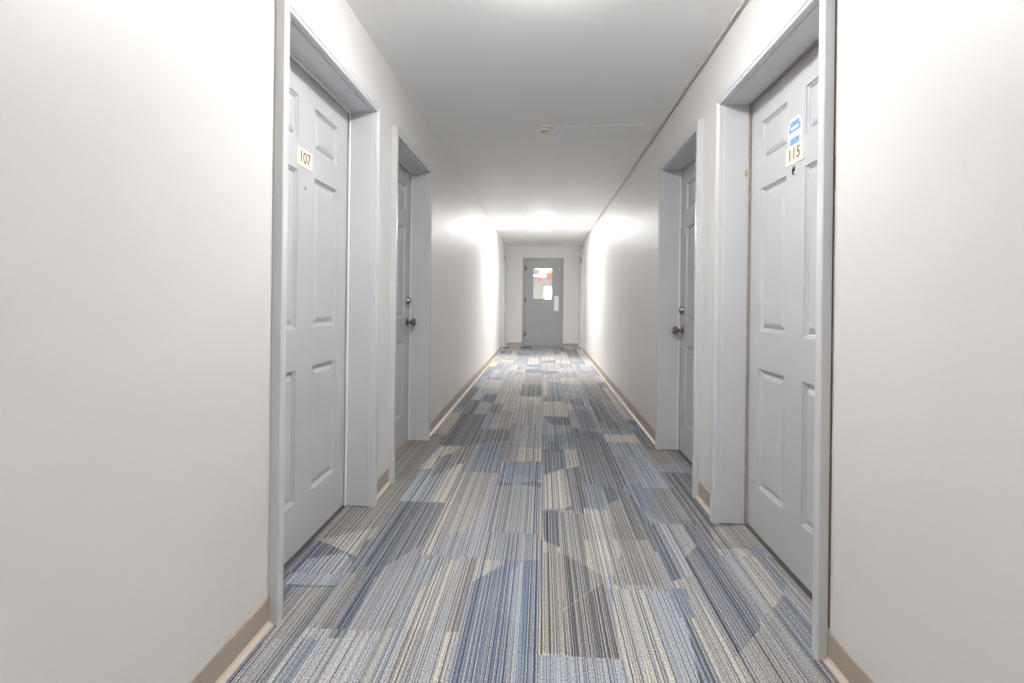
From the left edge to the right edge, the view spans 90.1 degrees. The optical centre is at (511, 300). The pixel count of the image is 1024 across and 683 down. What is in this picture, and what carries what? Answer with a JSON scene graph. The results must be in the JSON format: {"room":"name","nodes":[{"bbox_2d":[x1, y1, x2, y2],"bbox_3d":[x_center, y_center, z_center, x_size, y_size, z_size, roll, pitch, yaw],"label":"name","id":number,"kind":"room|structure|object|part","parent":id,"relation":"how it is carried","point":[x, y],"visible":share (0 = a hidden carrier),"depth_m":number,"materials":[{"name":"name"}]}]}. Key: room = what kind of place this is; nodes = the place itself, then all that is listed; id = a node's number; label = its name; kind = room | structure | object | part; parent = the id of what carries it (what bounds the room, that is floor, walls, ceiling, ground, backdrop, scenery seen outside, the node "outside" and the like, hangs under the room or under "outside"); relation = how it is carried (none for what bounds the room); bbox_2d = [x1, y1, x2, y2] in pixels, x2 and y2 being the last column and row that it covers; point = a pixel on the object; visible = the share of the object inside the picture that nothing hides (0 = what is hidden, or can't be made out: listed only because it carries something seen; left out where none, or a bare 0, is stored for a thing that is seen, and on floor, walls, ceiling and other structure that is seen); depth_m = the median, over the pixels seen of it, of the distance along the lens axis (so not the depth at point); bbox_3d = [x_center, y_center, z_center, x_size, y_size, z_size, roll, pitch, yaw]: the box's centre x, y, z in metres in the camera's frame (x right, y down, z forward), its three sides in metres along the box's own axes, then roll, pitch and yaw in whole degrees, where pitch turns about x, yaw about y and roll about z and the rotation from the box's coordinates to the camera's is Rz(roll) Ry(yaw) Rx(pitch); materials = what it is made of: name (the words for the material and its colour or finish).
{"room":"apartment building corridor","nodes":[
{"label":"apartment building corridor","id":0,"kind":"room"},
{"bbox_2d":[0,0,505,682],"bbox_3d":[-0.720,-0.133,4.236,0.190,2.374,15.870,1,0,3],"label":"wall","id":1,"kind":"structure","parent":0,"point":[137,136],"depth_m":1.15,"materials":[{"name":"white paint"}]},
{"bbox_2d":[284,57,347,563],"bbox_3d":[-0.898,0.039,2.174,0.044,2.006,0.893,1,0,3],"label":"door","id":2,"kind":"structure","parent":1,"relation":"in","point":[318,125],"depth_m":2.27,"materials":[{"name":"grey paint"}]},
{"bbox_3d":[-0.872,-0.598,2.151,0.003,0.076,0.140,1,0,3],"label":"number plate","id":3,"kind":"part","parent":2,"relation":"part of","materials":[{"name":"beige plastic"}]},
{"bbox_2d":[268,0,381,624],"bbox_3d":[-0.830,0.018,2.170,0.222,2.071,1.003,1,0,3],"label":"door frame","id":4,"kind":"structure","parent":1,"relation":"attached to","point":[297,37],"depth_m":2.60,"materials":[{"name":"grey paint"}]},
{"bbox_3d":[-0.764,0.018,1.688,0.032,2.071,0.048,1,0,3],"label":"casing","id":5,"kind":"part","parent":4,"relation":"part of","materials":[{"name":"grey paint"}]},
{"bbox_3d":[-0.723,-0.993,2.165,0.032,0.048,1.003,1,0,3],"label":"casing","id":6,"kind":"part","parent":4,"relation":"part of","materials":[{"name":"grey paint"}]},
{"bbox_3d":[-0.707,0.019,2.641,0.032,2.071,0.048,1,0,3],"label":"casing","id":7,"kind":"part","parent":4,"relation":"part of","materials":[{"name":"grey paint"}]},
{"bbox_2d":[189,346,501,682],"bbox_3d":[-0.630,1.010,4.235,0.019,0.090,15.580,1,0,3],"label":"baseboard","id":8,"kind":"structure","parent":1,"relation":"attached to","point":[231,655],"depth_m":1.55,"materials":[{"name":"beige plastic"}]},
{"bbox_2d":[395,162,415,450],"bbox_3d":[-0.789,0.041,3.436,0.110,2.006,0.845,1,0,3],"label":"door","id":9,"kind":"structure","parent":1,"relation":"in","point":[403,245],"depth_m":3.70,"materials":[{"name":"grey paint"}]},
{"bbox_3d":[-0.748,0.159,3.802,0.070,0.066,0.066,1,0,3],"label":"knob","id":10,"kind":"part","parent":9,"relation":"part of","materials":[{"name":"silver metal"}]},
{"bbox_2d":[388,125,432,483],"bbox_3d":[-0.754,0.018,3.434,0.222,2.071,0.955,1,0,3],"label":"door frame","id":11,"kind":"structure","parent":1,"relation":"attached to","point":[404,152],"depth_m":3.86,"materials":[{"name":"grey paint"}]},
{"bbox_3d":[-0.687,0.019,2.976,0.032,2.071,0.048,1,0,3],"label":"casing","id":12,"kind":"part","parent":11,"relation":"part of","materials":[{"name":"grey paint"}]},
{"bbox_3d":[-0.647,-0.992,3.428,0.032,0.048,0.955,1,0,3],"label":"casing","id":13,"kind":"part","parent":11,"relation":"part of","materials":[{"name":"grey paint"}]},
{"bbox_3d":[-0.632,0.020,3.881,0.032,2.071,0.048,1,0,3],"label":"casing","id":14,"kind":"part","parent":11,"relation":"part of","materials":[{"name":"grey paint"}]},
{"bbox_2d":[502,254,506,349],"bbox_3d":[-0.268,0.024,11.522,0.222,2.071,0.870,1,0,3],"label":"door frame","id":15,"kind":"structure","parent":1,"relation":"attached to","point":[504,268],"depth_m":11.90,"materials":[{"name":"grey paint"}]},
{"bbox_3d":[-0.198,0.025,11.106,0.032,2.071,0.048,1,0,3],"label":"casing","id":16,"kind":"part","parent":15,"relation":"part of","materials":[{"name":"grey paint"}]},
{"bbox_3d":[-0.148,0.026,11.926,0.032,2.071,0.048,1,0,3],"label":"casing","id":17,"kind":"part","parent":15,"relation":"part of","materials":[{"name":"grey paint"}]},
{"bbox_2d":[226,346,838,682],"bbox_3d":[0.230,1.116,4.178,2.125,0.100,15.870,1,0,3],"label":"floor","id":18,"kind":"structure","parent":0,"point":[539,534],"depth_m":2.01,"materials":[{"name":"carpet"}]},
{"bbox_2d":[533,277,551,298],"bbox_3d":[1.206,-0.122,20.024,3.200,2.400,16.080,1,0,3],"label":"wall","id":19,"kind":"structure","parent":0,"point":[538,287],"depth_m":27.96,"materials":[{"name":"white paint"}]},
{"bbox_2d":[544,286,551,298],"bbox_3d":[1.557,0.142,27.992,2.150,1.880,0.010,1,0,3],"label":"window","id":20,"kind":"structure","parent":19,"relation":"in","point":[547,290],"depth_m":27.97,"materials":[{"name":"white paper"}]},
{"bbox_2d":[506,245,580,346],"bbox_3d":[0.718,-0.115,12.029,1.745,2.374,0.140,1,0,3],"label":"wall","id":21,"kind":"structure","parent":0,"point":[515,254],"depth_m":11.96,"materials":[{"name":"white paint"}]},
{"bbox_2d":[506,342,577,347],"bbox_3d":[0.699,1.026,11.949,1.745,0.090,0.019,1,0,3],"label":"baseboard","id":22,"kind":"structure","parent":21,"relation":"attached to","point":[507,343],"depth_m":11.97,"materials":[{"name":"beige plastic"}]},
{"bbox_2d":[524,260,560,346],"bbox_3d":[0.717,0.054,11.990,0.845,2.012,0.065,1,0,3],"label":"door","id":23,"kind":"structure","parent":21,"relation":"in","point":[542,316],"depth_m":11.98,"materials":[{"name":"grey metal"}]},
{"bbox_3d":[1.036,0.059,11.957,0.105,0.350,0.004,1,0,3],"label":"push plate","id":24,"kind":"part","parent":23,"relation":"part of","materials":[{"name":"silver metal"}]},
{"bbox_2d":[522,258,563,346],"bbox_3d":[0.723,0.029,12.022,0.956,2.084,0.152,1,0,3],"label":"door frame","id":25,"kind":"structure","parent":21,"relation":"attached to","point":[524,259],"depth_m":11.95,"materials":[{"name":"grey metal"}]},
{"bbox_2d":[346,0,746,276],"bbox_3d":[0.745,-1.365,12.103,3.000,0.126,31.750,1,0,3],"label":"ceiling","id":26,"kind":"structure","parent":0,"point":[482,75],"depth_m":3.09,"materials":[{"name":"paint"}]},
{"bbox_2d":[537,270,542,281],"bbox_3d":[0.822,-0.947,15.059,0.170,0.760,0.040,1,0,3],"label":"sign","id":27,"kind":"object","parent":26,"relation":"hanging from","point":[539,279],"visible":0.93,"depth_m":15.04,"materials":[{"name":"pink paper"}]},
{"bbox_2d":[536,125,552,134],"bbox_3d":[0.247,-1.282,3.853,0.128,0.052,0.128,1,0,3],"label":"smoke detector","id":28,"kind":"object","parent":26,"relation":"attached to","point":[543,129],"visible":1,"depth_m":3.82,"materials":[{"name":"beige plastic"}]},
{"bbox_2d":[547,269,551,278],"bbox_3d":[1.087,-0.971,14.542,0.200,0.705,0.040,1,0,3],"label":"sign","id":29,"kind":"object","parent":26,"relation":"hanging from","point":[549,275],"visible":0.53,"depth_m":14.52,"materials":[{"name":"orange paper"}]},
{"bbox_2d":[553,124,659,126],"bbox_3d":[0.698,-1.298,3.791,0.784,0.011,0.030,1,0,5],"label":"wire","id":30,"kind":"object","parent":26,"relation":"attached to","point":[620,124],"visible":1,"depth_m":3.78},
{"bbox_2d":[581,0,748,243],"bbox_3d":[1.114,-1.292,4.041,0.022,0.012,15.400,1,0,3],"label":"cable","id":31,"kind":"object","parent":26,"relation":"attached to","point":[743,1],"visible":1,"depth_m":3.00,"materials":[{"name":"white plastic"}]},
{"bbox_2d":[581,0,1023,682],"bbox_3d":[1.211,-0.109,4.120,0.190,2.374,15.870,1,0,3],"label":"wall","id":32,"kind":"structure","parent":0,"point":[927,560],"depth_m":1.20,"materials":[{"name":"white paint"}]},
{"bbox_2d":[578,255,583,350],"bbox_3d":[1.631,0.047,11.408,0.222,2.071,0.870,1,0,3],"label":"door frame","id":33,"kind":"structure","parent":32,"relation":"attached to","point":[581,259],"depth_m":11.79,"materials":[{"name":"grey paint"}]},
{"bbox_3d":[1.561,0.046,11.823,0.032,2.071,0.048,1,0,3],"label":"casing","id":34,"kind":"part","parent":33,"relation":"part of","materials":[{"name":"grey paint"}]},
{"bbox_3d":[1.512,0.046,11.003,0.032,2.071,0.048,1,0,3],"label":"casing","id":35,"kind":"part","parent":33,"relation":"part of","materials":[{"name":"grey paint"}]},
{"bbox_2d":[655,119,703,497],"bbox_3d":[1.142,0.041,3.265,0.222,2.071,0.955,1,0,3],"label":"door frame","id":36,"kind":"structure","parent":32,"relation":"attached to","point":[689,148],"depth_m":3.69,"materials":[{"name":"grey paint"}]},
{"bbox_3d":[1.074,0.041,3.723,0.032,2.071,0.048,1,0,3],"label":"casing","id":37,"kind":"part","parent":36,"relation":"part of","materials":[{"name":"grey paint"}]},
{"bbox_3d":[1.059,-0.971,3.271,0.032,0.048,0.955,1,0,3],"label":"casing","id":38,"kind":"part","parent":36,"relation":"part of","materials":[{"name":"grey paint"}]},
{"bbox_3d":[1.020,0.040,2.818,0.032,2.071,0.048,1,0,3],"label":"casing","id":39,"kind":"part","parent":36,"relation":"part of","materials":[{"name":"grey paint"}]},
{"bbox_2d":[672,159,695,462],"bbox_3d":[1.175,0.064,3.263,0.110,2.006,0.845,1,0,3],"label":"door","id":40,"kind":"structure","parent":32,"relation":"in","point":[686,310],"depth_m":3.53,"materials":[{"name":"grey paint"}]},
{"bbox_3d":[1.176,0.207,3.631,0.070,0.066,0.066,1,0,3],"label":"knob","id":41,"kind":"part","parent":40,"relation":"part of","materials":[{"name":"silver metal"}]},
{"bbox_2d":[582,347,873,682],"bbox_3d":[1.093,1.031,4.131,0.019,0.090,15.580,1,0,3],"label":"baseboard","id":42,"kind":"structure","parent":32,"relation":"attached to","point":[844,668],"depth_m":1.51,"materials":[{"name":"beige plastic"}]},
{"bbox_2d":[710,0,836,659],"bbox_3d":[1.067,0.040,2.016,0.222,2.071,0.995,1,0,3],"label":"door frame","id":43,"kind":"structure","parent":32,"relation":"attached to","point":[810,23],"depth_m":2.36,"materials":[{"name":"grey paint"}]},
{"bbox_3d":[1.000,0.040,2.494,0.032,2.071,0.048,1,0,3],"label":"casing","id":44,"kind":"part","parent":43,"relation":"part of","materials":[{"name":"grey paint"}]},
{"bbox_3d":[0.984,-0.972,2.023,0.032,0.048,0.992,1,0,3],"label":"casing","id":45,"kind":"part","parent":43,"relation":"part of","materials":[{"name":"grey paint"}]},
{"bbox_3d":[0.944,0.039,1.552,0.032,2.071,0.048,1,0,3],"label":"casing","id":46,"kind":"part","parent":43,"relation":"part of","materials":[{"name":"grey paint"}]},
{"bbox_2d":[747,44,818,592],"bbox_3d":[1.130,0.064,2.014,0.050,2.006,0.882,1,0,3],"label":"door","id":47,"kind":"structure","parent":32,"relation":"in","point":[785,118],"depth_m":2.10,"materials":[{"name":"grey paint"}]},
{"bbox_2d":[789,118,800,146],"bbox_3d":[1.124,-0.671,2.034,0.001,0.094,0.094,1,0,3],"label":"print","id":48,"kind":"object","parent":47,"relation":"on","point":[794,123],"depth_m":2.03},
{"bbox_3d":[1.123,-0.585,2.034,0.003,0.076,0.140,1,0,3],"label":"number plate","id":49,"kind":"part","parent":47,"relation":"part of","materials":[{"name":"beige plastic"}]}
]}

